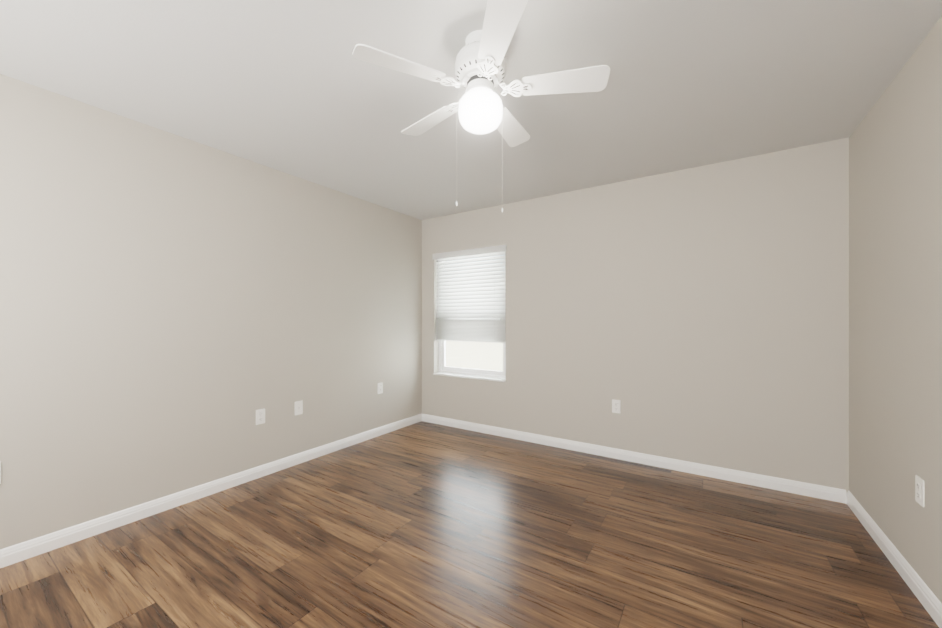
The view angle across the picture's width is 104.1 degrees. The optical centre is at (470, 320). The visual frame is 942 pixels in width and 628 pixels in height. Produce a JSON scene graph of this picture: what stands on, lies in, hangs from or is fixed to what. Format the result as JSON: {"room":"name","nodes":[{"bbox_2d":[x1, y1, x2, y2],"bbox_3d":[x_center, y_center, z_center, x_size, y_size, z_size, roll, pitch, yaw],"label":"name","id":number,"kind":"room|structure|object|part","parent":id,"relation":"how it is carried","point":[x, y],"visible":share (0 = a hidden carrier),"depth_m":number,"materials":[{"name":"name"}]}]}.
{"room":"empty bedroom","nodes":[
{"label":"empty bedroom","id":0,"kind":"room"},
{"bbox_2d":[0,74,421,548],"bbox_3d":[-1.821,0.000,2.734,0.150,2.440,4.650,0,0,33],"label":"wall","id":1,"kind":"structure","parent":0,"point":[176,312],"depth_m":2.38,"materials":[{"name":"grey paint"}]},
{"bbox_2d":[0,413,421,567],"bbox_3d":[-1.765,1.176,2.669,0.014,0.088,4.300,0,0,33],"label":"baseboard","id":2,"kind":"structure","parent":1,"relation":"attached to","point":[19,552],"depth_m":2.37,"materials":[{"name":"white wood"}]},
{"bbox_2d":[256,408,264,424],"bbox_3d":[-1.641,0.750,2.865,0.008,0.117,0.072,0,0,33],"label":"electrical outlet","id":3,"kind":"object","parent":1,"relation":"attached to","point":[260,416],"visible":1,"depth_m":2.86,"materials":[{"name":"white plastic"}]},
{"bbox_2d":[295,400,302,414],"bbox_3d":[-1.465,0.745,3.129,0.016,0.117,0.072,0,0,33],"label":"outlet","id":4,"kind":"object","parent":1,"relation":"attached to","point":[298,407],"visible":1,"depth_m":3.13,"materials":[{"name":"white plastic"}]},
{"bbox_2d":[377,382,382,393],"bbox_3d":[-0.965,0.720,3.906,0.008,0.117,0.072,0,0,33],"label":"electrical outlet","id":5,"kind":"object","parent":1,"relation":"attached to","point":[379,388],"visible":1,"depth_m":3.90,"materials":[{"name":"white plastic"}]},
{"bbox_2d":[0,421,938,627],"bbox_3d":[-0.198,1.270,1.680,4.020,0.100,4.650,0,0,33],"label":"floor","id":6,"kind":"structure","parent":0,"point":[422,524],"depth_m":1.91,"materials":[{"name":"brown wood"}]},
{"bbox_2d":[0,0,941,219],"bbox_3d":[-0.198,-1.270,1.680,4.020,0.100,4.650,0,0,33],"label":"ceiling","id":7,"kind":"structure","parent":0,"point":[296,88],"depth_m":1.86,"materials":[{"name":"white paint"}]},
{"bbox_2d":[352,0,609,211],"bbox_3d":[0.045,-0.847,1.637,1.034,0.746,1.018,0,0,33],"label":"ceiling fan","id":8,"kind":"object","parent":7,"relation":"hanging from","point":[480,73],"visible":1,"depth_m":1.53,"materials":[{"name":"white metal"}]},
{"bbox_3d":[0.042,-0.909,1.608,0.194,0.145,0.194,0,0,33],"label":"globe","id":9,"kind":"part","parent":8,"relation":"part of"},
{"bbox_2d":[422,138,848,492],"bbox_3d":[1.014,0.000,3.546,3.720,2.440,0.200,0,0,33],"label":"wall","id":10,"kind":"structure","parent":0,"point":[700,314],"depth_m":2.97,"materials":[{"name":"grey paint"}]},
{"bbox_2d":[433,261,505,381],"bbox_3d":[-0.002,-0.070,4.168,0.957,1.430,0.173,0,0,33],"label":"window","id":11,"kind":"structure","parent":10,"relation":"in","point":[473,373],"depth_m":4.19,"materials":[{"name":"white plastic"}]},
{"bbox_2d":[432,245,506,342],"bbox_3d":[-0.026,-0.275,4.131,0.981,1.032,0.083,0,0,33],"label":"window blinds","id":12,"kind":"object","parent":11,"relation":"attached to","point":[469,308],"visible":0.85,"depth_m":4.11,"materials":[{"name":"white plastic"}]},
{"bbox_2d":[612,399,620,412],"bbox_3d":[1.284,0.760,3.247,0.072,0.117,0.008,0,0,33],"label":"electrical outlet","id":13,"kind":"object","parent":10,"relation":"attached to","point":[616,406],"visible":1,"depth_m":3.24,"materials":[{"name":"white plastic"}]},
{"bbox_2d":[422,414,846,503],"bbox_3d":[0.956,1.176,3.456,3.692,0.088,0.014,0,0,33],"label":"baseboard","id":14,"kind":"structure","parent":10,"relation":"attached to","point":[799,487],"depth_m":3.03,"materials":[{"name":"white wood"}]},
{"bbox_2d":[849,16,941,602],"bbox_3d":[1.425,0.001,0.626,0.150,2.440,4.650,0,0,33],"label":"wall","id":15,"kind":"structure","parent":0,"point":[895,292],"depth_m":1.79,"materials":[{"name":"grey paint"}]},
{"bbox_2d":[847,490,941,627],"bbox_3d":[1.343,1.177,0.650,0.014,0.088,4.300,0,0,33],"label":"baseboard","id":16,"kind":"structure","parent":15,"relation":"attached to","point":[930,602],"depth_m":1.76,"materials":[{"name":"white wood"}]},
{"bbox_2d":[915,475,924,506],"bbox_3d":[1.975,0.750,1.618,0.008,0.117,0.072,0,0,33],"label":"electrical outlet","id":17,"kind":"object","parent":15,"relation":"attached to","point":[919,490],"visible":1,"depth_m":1.61,"materials":[{"name":"white plastic"}]},
{"bbox_3d":[4.106,1.543,9.885,14.000,0.050,13.800,0,0,33],"label":"ground","id":18,"kind":"structure","parent":0,"visible":0},
{"bbox_2d":[446,278,503,370],"bbox_3d":[2.009,0.319,6.656,14.000,2.400,0.100,0,0,33],"label":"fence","id":19,"kind":"object","parent":18,"relation":"on","point":[462,347],"depth_m":7.85,"materials":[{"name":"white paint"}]}
]}

